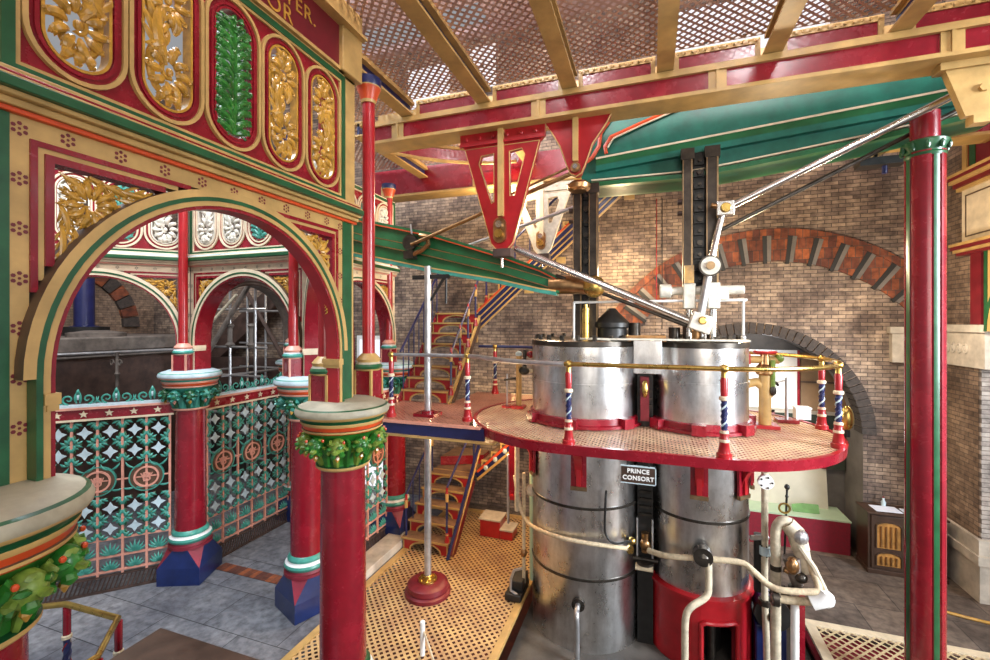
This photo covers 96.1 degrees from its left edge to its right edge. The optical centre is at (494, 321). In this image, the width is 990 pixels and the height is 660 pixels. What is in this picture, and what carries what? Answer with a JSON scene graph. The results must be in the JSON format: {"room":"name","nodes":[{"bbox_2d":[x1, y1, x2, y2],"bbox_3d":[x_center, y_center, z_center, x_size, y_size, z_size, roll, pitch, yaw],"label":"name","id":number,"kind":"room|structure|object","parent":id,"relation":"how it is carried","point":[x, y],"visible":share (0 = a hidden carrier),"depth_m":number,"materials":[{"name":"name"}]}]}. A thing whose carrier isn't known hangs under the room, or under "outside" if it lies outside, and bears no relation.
{"room":"steam pumping station","nodes":[
{"label":"steam pumping station","id":0,"kind":"room"},
{"bbox_2d":[63,182,153,333],"bbox_3d":[-11.562,-1.260,9.824,0.300,10.620,8.950,0,0,19],"label":"wall","id":1,"kind":"structure","parent":0,"point":[107,313],"depth_m":12.51,"materials":[{"name":"brick"}]},
{"bbox_2d":[57,348,173,404],"bbox_3d":[-8.544,1.130,9.300,2.746,1.100,3.347,0,0,19],"label":"railing","id":2,"kind":"object","parent":1,"relation":"attached to","point":[117,362],"visible":0.27,"depth_m":8.99,"materials":[{"name":"metal"}]},
{"bbox_2d":[56,278,175,522],"bbox_3d":[-9.551,0.930,10.050,3.450,6.200,3.500,0,0,19],"label":"machine","id":3,"kind":"object","parent":1,"relation":"attached to","point":[93,375],"depth_m":9.52,"materials":[{"name":"black metal"}]},
{"bbox_2d":[95,278,139,326],"bbox_3d":[-10.872,-0.743,11.198,0.100,1.745,3.500,0,0,19],"label":"brick arch","id":4,"kind":"object","parent":1,"relation":"attached to","point":[116,290],"visible":0.31,"depth_m":12.42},
{"bbox_2d":[172,0,636,75],"bbox_3d":[1.073,-6.405,4.603,17.000,0.170,10.400,0,0,19],"label":"ceiling","id":5,"kind":"structure","parent":0,"point":[351,1],"depth_m":9.15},
{"bbox_2d":[28,471,989,659],"bbox_3d":[-1.530,4.255,5.033,22.200,0.450,11.500,0,0,19],"label":"floor","id":6,"kind":"structure","parent":0,"point":[230,611],"depth_m":6.28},
{"bbox_2d":[0,473,95,659],"bbox_3d":[-2.299,0.730,1.912,0.867,6.600,0.867,0,0,24],"label":"column","id":7,"kind":"structure","parent":6,"relation":"on","point":[41,545],"depth_m":1.90,"materials":[{"name":"green metal"}]},
{"bbox_2d":[42,601,123,659],"bbox_3d":[-4.450,3.516,4.426,2.336,1.028,1.013,0,0,37],"label":"railing","id":8,"kind":"object","parent":6,"relation":"on","point":[116,627],"visible":0.85,"depth_m":4.65,"materials":[{"name":"gold metal"}]},
{"bbox_2d":[42,385,174,603],"bbox_3d":[-5.892,2.505,6.600,1.880,3.050,0.140,0,0,-26],"label":"screen","id":9,"kind":"object","parent":6,"relation":"on","point":[146,475],"visible":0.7,"depth_m":6.69,"materials":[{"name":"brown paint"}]},
{"bbox_2d":[110,628,258,659],"bbox_3d":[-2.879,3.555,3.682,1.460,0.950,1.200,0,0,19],"label":"mat","id":10,"kind":"object","parent":6,"relation":"on","point":[162,644],"visible":1,"depth_m":4.17,"materials":[{"name":"carpet"}]},
{"bbox_2d":[156,211,222,586],"bbox_3d":[-4.855,0.730,7.101,0.867,6.600,0.867,0,0,19],"label":"column","id":11,"kind":"structure","parent":6,"relation":"on","point":[192,554],"depth_m":6.89,"materials":[{"name":"metal"}]},
{"bbox_2d":[188,211,306,369],"bbox_3d":[-3.755,-0.715,6.763,2.360,3.151,0.315,0,0,19],"label":"arched bay","id":12,"kind":"object","parent":11,"relation":"attached to","point":[229,260],"visible":0.42,"depth_m":6.86,"materials":[{"name":"brown paint"}]},
{"bbox_2d":[208,286,286,515],"bbox_3d":[-5.599,1.430,10.299,2.450,5.200,2.030,0,0,19],"label":"scaffold","id":13,"kind":"object","parent":6,"relation":"on","point":[251,342],"visible":0.45,"depth_m":9.49,"materials":[{"name":"metal"}]},
{"bbox_2d":[206,372,289,557],"bbox_3d":[-4.476,2.505,8.188,0.140,3.050,1.880,0,0,19],"label":"screen","id":14,"kind":"object","parent":6,"relation":"on","point":[222,459],"visible":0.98,"depth_m":8.07,"materials":[{"name":"brown paint"}]},
{"bbox_2d":[211,293,286,480],"bbox_3d":[-5.934,1.129,11.543,4.800,5.803,0.400,0,0,19],"label":"wall","id":15,"kind":"structure","parent":6,"relation":"on","point":[219,356],"depth_m":11.64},
{"bbox_2d":[216,563,281,583],"bbox_3d":[-3.614,4.027,7.030,1.950,0.005,0.200,0,0,19],"label":"trim","id":16,"kind":"structure","parent":6,"relation":"on","point":[227,567],"depth_m":7.12,"materials":[{"name":"orange brick"}]},
{"bbox_2d":[274,338,290,521],"bbox_3d":[-4.098,0.730,9.274,0.867,6.600,0.867,0,0,6],"label":"column","id":17,"kind":"structure","parent":6,"relation":"on","point":[278,362],"depth_m":9.01,"materials":[{"name":"metal"}]},
{"bbox_2d":[188,211,287,346],"bbox_3d":[-4.516,-0.715,8.201,0.315,3.151,2.360,0,0,19],"label":"arched bay","id":18,"kind":"object","parent":17,"relation":"attached to","point":[256,284],"visible":0.02,"depth_m":8.48,"materials":[{"name":"brown paint"}]},
{"bbox_2d":[273,135,320,625],"bbox_3d":[-2.683,0.730,6.345,0.867,6.600,0.867,0,0,-44],"label":"column","id":19,"kind":"structure","parent":6,"relation":"on","point":[297,592],"depth_m":6.14,"materials":[{"name":"metal"}]},
{"bbox_2d":[294,73,388,659],"bbox_3d":[-1.443,0.730,4.370,0.849,6.600,0.996,0,0,19],"label":"column","id":20,"kind":"structure","parent":6,"relation":"on","point":[341,438],"depth_m":4.14,"materials":[{"name":"metal"}]},
{"bbox_2d":[0,0,363,486],"bbox_3d":[-1.881,-0.820,3.181,0.275,3.140,2.740,0,0,19],"label":"arched bay","id":21,"kind":"object","parent":20,"relation":"attached to","point":[105,123],"visible":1,"depth_m":2.56,"materials":[{"name":"brown paint"}]},
{"bbox_2d":[251,0,366,85],"bbox_3d":[-1.850,-2.728,3.201,0.240,0.665,2.770,0,0,19],"label":"sign","id":22,"kind":"object","parent":21,"relation":"on","point":[332,29],"visible":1,"depth_m":4.05,"materials":[{"name":"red metal"}]},
{"bbox_2d":[302,150,354,394],"bbox_3d":[-2.095,-0.715,5.455,0.315,3.151,2.124,0,0,-31],"label":"arched bay","id":23,"kind":"object","parent":20,"relation":"attached to","point":[310,309],"visible":0.06,"depth_m":6.15,"materials":[{"name":"brown paint"}]},
{"bbox_2d":[365,381,388,550],"bbox_3d":[-2.304,2.505,7.431,0.140,3.050,1.880,0,0,19],"label":"screen","id":24,"kind":"object","parent":6,"relation":"on","point":[377,459],"visible":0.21,"depth_m":7.97,"materials":[{"name":"brown paint"}]},
{"bbox_2d":[366,531,404,579],"bbox_3d":[-2.050,3.960,7.385,0.370,0.140,2.000,0,0,19],"label":"trim","id":25,"kind":"structure","parent":6,"relation":"on","point":[384,549],"depth_m":7.58,"materials":[{"name":"stone"}]},
{"bbox_2d":[371,183,415,538],"bbox_3d":[-1.926,0.730,8.517,0.867,6.600,0.867,0,0,6],"label":"column","id":26,"kind":"structure","parent":6,"relation":"on","point":[395,519],"depth_m":8.29,"materials":[{"name":"metal"}]},
{"bbox_2d":[301,184,399,361],"bbox_3d":[-2.344,-0.715,7.445,0.315,3.151,2.360,0,0,19],"label":"arched bay","id":27,"kind":"object","parent":26,"relation":"attached to","point":[383,309],"visible":0.12,"depth_m":8.11,"materials":[{"name":"brown paint"}]},
{"bbox_2d":[397,195,634,409],"bbox_3d":[0.625,-0.750,8.242,4.200,4.569,2.263,0,0,19],"label":"stair","id":28,"kind":"structure","parent":26,"relation":"attached to","point":[493,303],"depth_m":8.39,"materials":[{"name":"metal"}]},
{"bbox_2d":[281,508,532,659],"bbox_3d":[-0.642,4.039,7.080,2.430,0.042,4.850,0,0,19],"label":"floor grating","id":29,"kind":"structure","parent":6,"relation":"on","point":[313,635],"depth_m":6.30,"materials":[{"name":"metal"}]},
{"bbox_2d":[405,266,450,606],"bbox_3d":[-0.998,1.600,6.637,0.690,4.860,0.680,0,0,19],"label":"pole","id":30,"kind":"object","parent":29,"relation":"on","point":[426,588],"visible":1,"depth_m":6.59,"materials":[{"name":"silver metal"}]},
{"bbox_2d":[353,219,604,297],"bbox_3d":[-0.523,-1.050,6.557,4.200,1.460,0.320,0,0,19],"label":"beam","id":31,"kind":"structure","parent":30,"relation":"attached to","point":[444,255],"depth_m":6.51,"materials":[{"name":"green metal"}]},
{"bbox_2d":[514,245,690,324],"bbox_3d":[1.385,-0.490,5.802,2.311,1.092,0.100,0,0,10],"label":"rod","id":32,"kind":"object","parent":31,"relation":"attached to","point":[519,250],"visible":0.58,"depth_m":5.76,"materials":[{"name":"metal"}]},
{"bbox_2d":[401,424,508,560],"bbox_3d":[-0.071,2.772,8.467,2.637,2.663,2.296,0,0,19],"label":"stair","id":33,"kind":"structure","parent":29,"relation":"on","point":[460,464],"depth_m":8.36,"materials":[{"name":"metal"}]},
{"bbox_2d":[478,509,518,540],"bbox_3d":[0.073,3.857,8.451,0.680,0.345,0.410,0,0,19],"label":"step stool","id":34,"kind":"object","parent":29,"relation":"on","point":[493,524],"visible":1,"depth_m":8.34,"materials":[{"name":"wood"}]},
{"bbox_2d":[527,331,641,654],"bbox_3d":[1.334,2.120,6.523,1.729,4.380,1.796,0,0,19],"label":"cylinder","id":35,"kind":"object","parent":6,"relation":"on","point":[603,398],"visible":0.67,"depth_m":5.84,"materials":[{"name":"metal"}]},
{"bbox_2d":[507,434,532,593],"bbox_3d":[0.376,2.755,6.583,0.520,2.550,0.420,0,0,19],"label":"pipes","id":36,"kind":"object","parent":35,"relation":"attached to","point":[513,493],"visible":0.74,"depth_m":6.57,"materials":[{"name":"metal"}]},
{"bbox_2d":[513,475,633,553],"bbox_3d":[0.928,2.609,6.000,1.790,0.670,0.406,0,0,33],"label":"pipe","id":37,"kind":"object","parent":36,"relation":"attached to","point":[629,549],"visible":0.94,"depth_m":5.73,"materials":[{"name":"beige metal"}]},
{"bbox_2d":[569,182,599,336],"bbox_3d":[1.257,-0.855,6.255,0.420,2.130,0.180,0,0,19],"label":"piston link","id":38,"kind":"object","parent":35,"relation":"on","point":[585,210],"visible":0.66,"depth_m":6.21,"materials":[{"name":"metal"}]},
{"bbox_2d":[582,304,708,338],"bbox_3d":[2.039,-0.005,6.008,1.660,0.470,0.490,0,0,19],"label":"fittings","id":39,"kind":"object","parent":35,"relation":"attached to","point":[611,322],"visible":0.7,"depth_m":5.99,"materials":[{"name":"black metal"}]},
{"bbox_2d":[473,399,848,501],"bbox_3d":[2.021,1.784,6.306,4.770,0.792,3.240,0,0,19],"label":"platform","id":40,"kind":"object","parent":35,"relation":"attached to","point":[767,450],"visible":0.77,"depth_m":5.21,"materials":[{"name":"brown metal"}]},
{"bbox_2d":[381,392,532,445],"bbox_3d":[-0.129,1.489,7.309,3.250,0.202,2.920,0,0,19],"label":"walkway","id":41,"kind":"object","parent":40,"relation":"attached to","point":[432,430],"visible":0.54,"depth_m":6.24,"materials":[{"name":"metal"}]},
{"bbox_2d":[462,353,472,421],"bbox_3d":[-0.390,0.917,6.299,0.150,0.965,0.150,0,0,19],"label":"railing post","id":42,"kind":"object","parent":41,"relation":"on","point":[467,417],"visible":0.98,"depth_m":6.27,"materials":[{"name":"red metal"}]},
{"bbox_2d":[393,351,841,371],"bbox_3d":[1.491,0.480,6.488,5.793,0.057,3.144,0,0,19],"label":"handrail","id":43,"kind":"object","parent":42,"relation":"on","point":[474,356],"visible":0.81,"depth_m":4.92,"materials":[{"name":"metal"}]},
{"bbox_2d":[502,350,532,408],"bbox_3d":[0.391,0.925,7.215,0.592,0.950,0.217,0,0,19],"label":"post","id":44,"kind":"object","parent":40,"relation":"on","point":[521,370],"visible":0.93,"depth_m":7.18,"materials":[{"name":"metal"}]},
{"bbox_2d":[562,360,574,444],"bbox_3d":[0.843,0.917,5.096,0.150,0.965,0.150,0,0,19],"label":"railing post","id":45,"kind":"object","parent":40,"relation":"on","point":[568,439],"visible":0.99,"depth_m":5.07,"materials":[{"name":"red metal"}]},
{"bbox_2d":[621,461,655,485],"bbox_3d":[1.540,1.611,4.788,0.364,0.262,0.031,0,0,19],"label":"board","id":46,"kind":"object","parent":40,"relation":"hanging from","point":[633,474],"visible":1,"depth_m":4.78,"materials":[{"name":"black metal"}]},
{"bbox_2d":[716,364,731,458],"bbox_3d":[2.354,0.917,4.570,0.150,0.965,0.150,0,0,19],"label":"railing post","id":47,"kind":"object","parent":40,"relation":"on","point":[723,452],"visible":0.99,"depth_m":4.54,"materials":[{"name":"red metal"}]},
{"bbox_2d":[749,350,783,429],"bbox_3d":[3.542,0.890,5.914,0.520,1.020,0.295,0,0,19],"label":"post","id":48,"kind":"object","parent":40,"relation":"on","point":[766,382],"visible":0.88,"depth_m":5.83,"materials":[{"name":"brown metal"}]},
{"bbox_2d":[815,355,828,429],"bbox_3d":[4.271,0.917,5.819,0.150,0.965,0.150,0,0,19],"label":"railing post","id":49,"kind":"object","parent":40,"relation":"on","point":[821,423],"visible":0.92,"depth_m":5.79,"materials":[{"name":"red metal"}]},
{"bbox_2d":[830,361,846,448],"bbox_3d":[3.820,0.917,4.949,0.150,0.965,0.150,0,0,19],"label":"railing post","id":50,"kind":"object","parent":40,"relation":"on","point":[838,441],"visible":0.95,"depth_m":4.92,"materials":[{"name":"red metal"}]},
{"bbox_2d":[628,374,657,644],"bbox_3d":[1.982,2.470,5.949,0.370,3.680,0.460,0,0,19],"label":"post","id":51,"kind":"object","parent":6,"relation":"on","point":[644,563],"visible":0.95,"depth_m":5.95,"materials":[{"name":"black metal"}]},
{"bbox_2d":[681,544,713,659],"bbox_3d":[2.411,3.505,5.317,0.438,1.610,0.239,0,0,-23],"label":"pipe","id":52,"kind":"object","parent":6,"relation":"on","point":[702,554],"visible":1,"depth_m":5.26,"materials":[{"name":"metal"}]},
{"bbox_2d":[650,329,756,659],"bbox_3d":[2.770,2.120,6.044,1.424,4.380,1.476,0,0,19],"label":"cylinder","id":53,"kind":"object","parent":6,"relation":"on","point":[688,402],"visible":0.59,"depth_m":5.54,"materials":[{"name":"metal"}]},
{"bbox_2d":[633,341,661,373],"bbox_3d":[1.942,0.450,5.667,0.340,0.420,0.020,0,0,19],"label":"plate","id":54,"kind":"object","parent":53,"relation":"attached to","point":[644,352],"visible":1,"depth_m":5.66,"materials":[{"name":"metal"}]},
{"bbox_2d":[573,299,750,341],"bbox_3d":[2.132,0.042,5.944,2.157,0.657,0.670,0,0,19],"label":"guard rail","id":55,"kind":"object","parent":53,"relation":"on","point":[743,336],"visible":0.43,"depth_m":5.62,"materials":[{"name":"metal"}]},
{"bbox_2d":[660,265,744,338],"bbox_3d":[2.610,-0.240,5.640,0.980,0.940,0.230,0,0,19],"label":"crosshead","id":56,"kind":"object","parent":53,"relation":"on","point":[688,290],"visible":0.79,"depth_m":5.59,"materials":[{"name":"silver metal"}]},
{"bbox_2d":[677,144,720,285],"bbox_3d":[2.636,-1.330,5.774,0.500,1.820,0.180,0,0,19],"label":"piston link","id":57,"kind":"object","parent":56,"relation":"on","point":[699,221],"visible":0.89,"depth_m":5.75,"materials":[{"name":"metal"}]},
{"bbox_2d":[697,276,711,313],"bbox_3d":[2.620,-0.380,5.547,0.198,0.597,0.100,0,0,19],"label":"rod","id":58,"kind":"object","parent":56,"relation":"attached to","point":[706,284],"visible":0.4,"depth_m":5.51,"materials":[{"name":"metal"}]},
{"bbox_2d":[709,216,724,255],"bbox_3d":[2.738,-1.035,5.506,0.228,0.707,0.080,0,0,19],"label":"rod","id":59,"kind":"object","parent":58,"relation":"attached to","point":[720,220],"visible":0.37,"depth_m":5.47,"materials":[{"name":"metal"}]},
{"bbox_2d":[710,200,734,217],"bbox_3d":[2.792,-1.390,5.471,0.265,0.180,0.170,0,0,19],"label":"joint","id":60,"kind":"object","parent":59,"relation":"attached to","point":[726,208],"visible":1,"depth_m":5.41,"materials":[{"name":"metal"}]},
{"bbox_2d":[735,93,951,207],"bbox_3d":[3.814,-1.880,4.993,2.235,1.057,0.084,0,0,27],"label":"rod","id":61,"kind":"object","parent":60,"relation":"attached to","point":[946,98],"visible":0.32,"depth_m":4.91,"materials":[{"name":"metal"}]},
{"bbox_2d":[757,472,773,659],"bbox_3d":[3.282,3.070,5.410,0.170,2.480,0.161,0,0,19],"label":"riser pipe","id":62,"kind":"object","parent":6,"relation":"on","point":[764,480],"visible":0.95,"depth_m":5.39,"materials":[{"name":"metal"}]},
{"bbox_2d":[749,532,804,659],"bbox_3d":[3.489,3.455,5.627,0.591,1.710,0.678,0,0,19],"label":"pipes","id":63,"kind":"object","parent":6,"relation":"on","point":[757,633],"depth_m":5.44,"materials":[{"name":"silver metal"}]},
{"bbox_2d":[791,605,798,659],"bbox_3d":[3.352,3.720,4.974,0.084,1.180,0.084,0,0,19],"label":"pipe","id":64,"kind":"object","parent":6,"relation":"on","point":[794,608],"visible":0.91,"depth_m":4.94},
{"bbox_2d":[769,590,834,610],"bbox_3d":[3.381,3.043,4.910,0.607,0.312,0.206,0,0,26],"label":"pipe","id":65,"kind":"object","parent":64,"relation":"attached to","point":[825,599],"visible":0.93,"depth_m":4.86,"materials":[{"name":"metal"}]},
{"bbox_2d":[647,548,822,595],"bbox_3d":[2.750,2.776,5.274,1.827,0.464,0.379,0,0,23],"label":"pipe","id":66,"kind":"object","parent":65,"relation":"attached to","point":[815,591],"visible":0.92,"depth_m":5.06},
{"bbox_2d":[770,516,827,659],"bbox_3d":[3.420,3.283,5.033,0.349,2.054,0.498,0,0,-6],"label":"pipe","id":67,"kind":"object","parent":6,"relation":"on","point":[796,562],"visible":0.95,"depth_m":5.12,"materials":[{"name":"metal"}]},
{"bbox_2d":[749,468,851,555],"bbox_3d":[5.171,3.350,8.343,2.280,1.360,0.660,0,0,19],"label":"display stand","id":68,"kind":"object","parent":6,"relation":"on","point":[828,531],"visible":0.38,"depth_m":8.15,"materials":[{"name":"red wood"}]},
{"bbox_2d":[805,618,989,659],"bbox_3d":[6.421,4.039,3.312,6.050,0.042,3.680,0,0,19],"label":"floor grating","id":69,"kind":"structure","parent":6,"relation":"on","point":[812,626],"depth_m":5.58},
{"bbox_2d":[899,108,952,659],"bbox_3d":[4.669,0.885,4.833,0.660,6.290,0.660,0,0,19],"label":"fluted column","id":70,"kind":"structure","parent":69,"relation":"on","point":[924,155],"depth_m":4.72,"materials":[{"name":"metal"}]},
{"bbox_2d":[722,109,956,231],"bbox_3d":[3.996,-1.760,5.195,2.493,1.267,0.052,0,0,19],"label":"rod","id":71,"kind":"object","parent":70,"relation":"attached to","point":[953,112],"visible":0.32,"depth_m":5.21,"materials":[{"name":"metal"}]},
{"bbox_2d":[855,501,949,584],"bbox_3d":[6.548,3.540,7.187,1.040,0.980,0.479,0,0,19],"label":"base cabinet","id":72,"kind":"object","parent":6,"relation":"on","point":[880,535],"visible":0.48,"depth_m":7.11,"materials":[{"name":"brown wood"}]},
{"bbox_3d":[-6.930,0.730,6.098,0.870,6.600,0.870,0,0,42],"label":"column","id":73,"kind":"structure","parent":6,"relation":"on","visible":0},
{"bbox_2d":[55,168,189,343],"bbox_3d":[-5.911,-0.715,6.638,2.360,3.151,0.315,0,0,-26],"label":"arched bay","id":74,"kind":"object","parent":73,"relation":"attached to","point":[142,255],"visible":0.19,"depth_m":6.83,"materials":[{"name":"brown paint"}]},
{"bbox_2d":[154,0,956,551],"bbox_3d":[0.316,-1.260,10.029,22.000,10.620,0.750,0,0,19],"label":"wall","id":75,"kind":"structure","parent":0,"point":[851,318],"depth_m":8.56,"materials":[{"name":"brick"}]},
{"bbox_2d":[675,0,829,51],"bbox_3d":[4.550,-5.220,8.123,2.610,1.400,0.055,0,0,19],"label":"window","id":76,"kind":"structure","parent":75,"relation":"in","point":[763,42],"depth_m":8.18,"materials":[{"name":"white"}]},
{"bbox_2d":[616,228,903,333],"bbox_3d":[4.962,-0.461,8.009,6.098,2.418,0.110,0,0,19],"label":"brick arch","id":77,"kind":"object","parent":75,"relation":"attached to","point":[875,266],"depth_m":7.83,"materials":[{"name":"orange brick"}]},
{"bbox_2d":[749,349,799,408],"bbox_3d":[4.920,1.080,8.595,1.640,1.100,0.050,0,0,19],"label":"window","id":78,"kind":"structure","parent":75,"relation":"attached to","point":[778,401],"depth_m":8.39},
{"bbox_2d":[716,323,876,434],"bbox_3d":[4.675,0.955,8.257,3.800,1.890,0.330,0,0,19],"label":"trim","id":79,"kind":"structure","parent":75,"relation":"attached to","point":[752,326],"depth_m":7.75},
{"bbox_2d":[800,352,845,411],"bbox_3d":[6.077,1.110,8.208,0.760,1.080,0.060,0,0,19],"label":"board","id":80,"kind":"object","parent":75,"relation":"attached to","point":[809,389],"visible":0.29,"depth_m":8.26,"materials":[{"name":"brown wood"}]},
{"bbox_2d":[303,520,814,659],"bbox_3d":[3.390,4.605,5.173,19.000,0.050,12.000,0,0,19],"label":"floor","id":81,"kind":"structure","parent":0,"point":[512,637],"depth_m":7.06,"materials":[{"name":"metal"}]},
{"bbox_2d":[375,15,989,154],"bbox_3d":[3.097,-2.775,4.788,10.300,0.550,0.380,0,0,19],"label":"girder","id":82,"kind":"object","parent":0,"point":[910,53],"visible":0.89,"depth_m":4.89,"materials":[{"name":"metal"}]},
{"bbox_2d":[362,53,414,116],"bbox_3d":[-1.434,-2.942,5.460,0.180,0.225,1.470,0,0,19],"label":"joist","id":83,"kind":"object","parent":82,"relation":"on","point":[392,95],"visible":0.46,"depth_m":5.66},
{"bbox_2d":[395,0,490,103],"bbox_3d":[-1.125,-2.942,2.943,0.180,0.225,6.020,0,0,19],"label":"joist","id":84,"kind":"object","parent":82,"relation":"on","point":[423,14],"visible":0.9,"depth_m":4.64,"materials":[{"name":"metal"}]},
{"bbox_2d":[346,0,465,99],"bbox_3d":[-1.653,-3.065,3.128,1.120,0.001,6.020,0,0,19],"label":"ceiling grating","id":85,"kind":"structure","parent":84,"relation":"on","point":[388,4],"depth_m":5.06,"materials":[{"name":"metal"}]},
{"bbox_2d":[416,91,476,114],"bbox_3d":[-0.648,-2.945,6.013,0.920,0.230,0.068,0,0,19],"label":"panel","id":86,"kind":"object","parent":82,"relation":"on","point":[460,99],"visible":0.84,"depth_m":6.01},
{"bbox_2d":[459,124,545,267],"bbox_3d":[0.084,-1.605,5.805,1.160,1.790,0.220,0,0,19],"label":"bracket","id":87,"kind":"object","parent":82,"relation":"attached to","point":[502,216],"visible":1,"depth_m":5.76,"materials":[{"name":"red metal"}]},
{"bbox_2d":[493,75,561,100],"bbox_3d":[0.405,-2.945,5.647,0.910,0.230,0.068,0,0,19],"label":"panel","id":88,"kind":"object","parent":82,"relation":"on","point":[547,83],"visible":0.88,"depth_m":5.64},
{"bbox_2d":[528,0,576,88],"bbox_3d":[-0.076,-2.942,2.579,0.180,0.225,6.020,0,0,19],"label":"joist","id":89,"kind":"object","parent":82,"relation":"on","point":[547,15],"visible":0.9,"depth_m":4.51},
{"bbox_2d":[432,0,555,84],"bbox_3d":[-0.600,-3.065,2.761,1.110,0.001,6.020,0,0,19],"label":"ceiling grating","id":90,"kind":"structure","parent":89,"relation":"on","point":[504,3],"depth_m":4.78,"materials":[{"name":"metal"}]},
{"bbox_2d":[546,113,611,193],"bbox_3d":[1.045,-2.067,5.545,0.806,0.873,0.340,0,0,19],"label":"bracket","id":91,"kind":"object","parent":82,"relation":"attached to","point":[576,137],"visible":1,"depth_m":5.45,"materials":[{"name":"red metal"}]},
{"bbox_2d":[579,56,654,85],"bbox_3d":[1.439,-2.945,5.287,0.880,0.230,0.068,0,0,19],"label":"panel","id":92,"kind":"object","parent":82,"relation":"on","point":[645,66],"visible":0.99,"depth_m":5.27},
{"bbox_2d":[656,0,679,72],"bbox_3d":[0.944,-2.942,2.223,0.180,0.225,6.020,0,0,19],"label":"joist","id":93,"kind":"object","parent":82,"relation":"on","point":[668,10],"visible":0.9,"depth_m":4.37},
{"bbox_2d":[556,0,657,68],"bbox_3d":[0.434,-3.065,2.401,1.080,0.001,6.020,0,0,19],"label":"ceiling grating","id":94,"kind":"structure","parent":93,"relation":"on","point":[653,2],"depth_m":4.66,"materials":[{"name":"metal"}]},
{"bbox_2d":[674,37,760,69],"bbox_3d":[2.449,-2.945,4.935,0.860,0.230,0.068,0,0,19],"label":"panel","id":95,"kind":"object","parent":82,"relation":"on","point":[748,47],"visible":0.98,"depth_m":4.92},
{"bbox_2d":[762,0,807,54],"bbox_3d":[1.945,-2.942,1.875,0.180,0.225,6.020,0,0,19],"label":"joist","id":96,"kind":"object","parent":82,"relation":"on","point":[786,14],"visible":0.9,"depth_m":4.29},
{"bbox_2d":[675,0,777,50],"bbox_3d":[1.444,-3.065,2.049,1.060,0.001,6.020,0,0,19],"label":"ceiling grating","id":97,"kind":"structure","parent":96,"relation":"on","point":[763,2],"depth_m":4.52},
{"bbox_2d":[783,14,884,50],"bbox_3d":[3.460,-2.945,4.583,0.880,0.230,0.068,0,0,19],"label":"panel","id":98,"kind":"object","parent":82,"relation":"on","point":[872,25],"visible":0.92,"depth_m":4.56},
{"bbox_2d":[887,0,936,32],"bbox_3d":[2.965,-2.942,1.520,0.180,0.225,6.020,0,0,19],"label":"joist","id":99,"kind":"object","parent":82,"relation":"on","point":[908,13],"visible":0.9,"depth_m":4.16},
{"bbox_2d":[912,0,989,28],"bbox_3d":[4.480,-2.945,4.228,0.880,0.230,0.068,0,0,19],"label":"panel","id":100,"kind":"object","parent":82,"relation":"on","point":[958,10],"visible":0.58,"depth_m":4.25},
{"bbox_2d":[931,56,989,127],"bbox_3d":[4.718,-2.195,4.229,0.830,0.610,0.150,0,0,19],"label":"gusset plate","id":101,"kind":"object","parent":82,"relation":"attached to","point":[966,81],"visible":1,"depth_m":4.25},
{"bbox_2d":[375,124,989,202],"bbox_3d":[3.036,-2.780,7.350,12.100,0.560,0.380,0,0,19],"label":"girder","id":102,"kind":"object","parent":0,"point":[446,180],"visible":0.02,"depth_m":8.52,"materials":[{"name":"metal"}]},
{"bbox_2d":[355,121,427,177],"bbox_3d":[-1.743,-2.942,7.765,0.180,0.225,2.080,0,0,19],"label":"joist","id":103,"kind":"object","parent":102,"relation":"attached to","point":[417,168],"visible":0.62,"depth_m":8.10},
{"bbox_2d":[375,146,518,164],"bbox_3d":[-0.822,-2.920,7.618,2.483,0.300,0.327,0,0,-13],"label":"fascia","id":104,"kind":"object","parent":103,"relation":"attached to","point":[444,154],"visible":0.41,"depth_m":7.73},
{"bbox_2d":[511,179,574,266],"bbox_3d":[0.840,-1.740,7.977,1.160,1.520,0.220,0,0,19],"label":"bracket","id":105,"kind":"object","parent":102,"relation":"attached to","point":[542,237],"visible":0.74,"depth_m":7.92,"materials":[{"name":"silver metal"}]},
{"bbox_2d":[722,333,844,514],"bbox_3d":[4.911,1.740,8.932,5.800,4.620,0.200,0,0,19],"label":"wall","id":106,"kind":"structure","parent":0,"point":[835,478],"depth_m":8.36,"materials":[{"name":"grey paint"}]},
{"bbox_2d":[581,76,989,197],"bbox_3d":[3.478,-2.730,5.825,4.662,1.680,0.610,0,0,19],"label":"beam","id":107,"kind":"structure","parent":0,"point":[636,156],"depth_m":5.66,"materials":[{"name":"metal"}]},
{"bbox_2d":[854,151,903,173],"bbox_3d":[5.105,-2.232,5.977,0.789,0.564,0.446,0,0,19],"label":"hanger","id":108,"kind":"object","parent":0,"point":[876,161],"visible":0.56,"depth_m":5.81,"materials":[{"name":"black metal"}]},
{"bbox_2d":[805,630,954,659],"bbox_3d":[6.421,4.205,3.312,6.050,0.050,3.680,0,0,19],"label":"floor","id":109,"kind":"structure","parent":0,"point":[808,640],"depth_m":5.66,"materials":[{"name":"brown metal"}]},
{"bbox_2d":[947,146,989,604],"bbox_3d":[7.630,0.030,6.555,1.300,8.000,1.200,0,0,19],"label":"wall","id":110,"kind":"structure","parent":0,"point":[968,345],"depth_m":6.72,"materials":[{"name":"brick"}]},
{"bbox_2d":[887,327,903,362],"bbox_3d":[7.240,0.375,7.199,1.460,0.590,0.240,0,0,19],"label":"trim","id":111,"kind":"structure","parent":110,"relation":"attached to","point":[896,334],"depth_m":7.33,"materials":[{"name":"stone"}]},
{"bbox_2d":[947,141,989,330],"bbox_3d":[6.606,-1.470,5.498,0.380,3.200,2.530,0,0,19],"label":"pillar","id":112,"kind":"structure","parent":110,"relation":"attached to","point":[973,180],"depth_m":6.32,"materials":[{"name":"brown paint"}]},
{"label":"ceiling grating","id":113,"kind":"structure","parent":0,"visible":0},
{"bbox_2d":[794,0,897,28],"bbox_3d":[2.455,-3.065,1.697,1.080,0.001,6.020,0,0,19],"label":"ceiling grating","id":114,"kind":"structure","parent":113,"relation":"on","point":[842,2],"depth_m":4.37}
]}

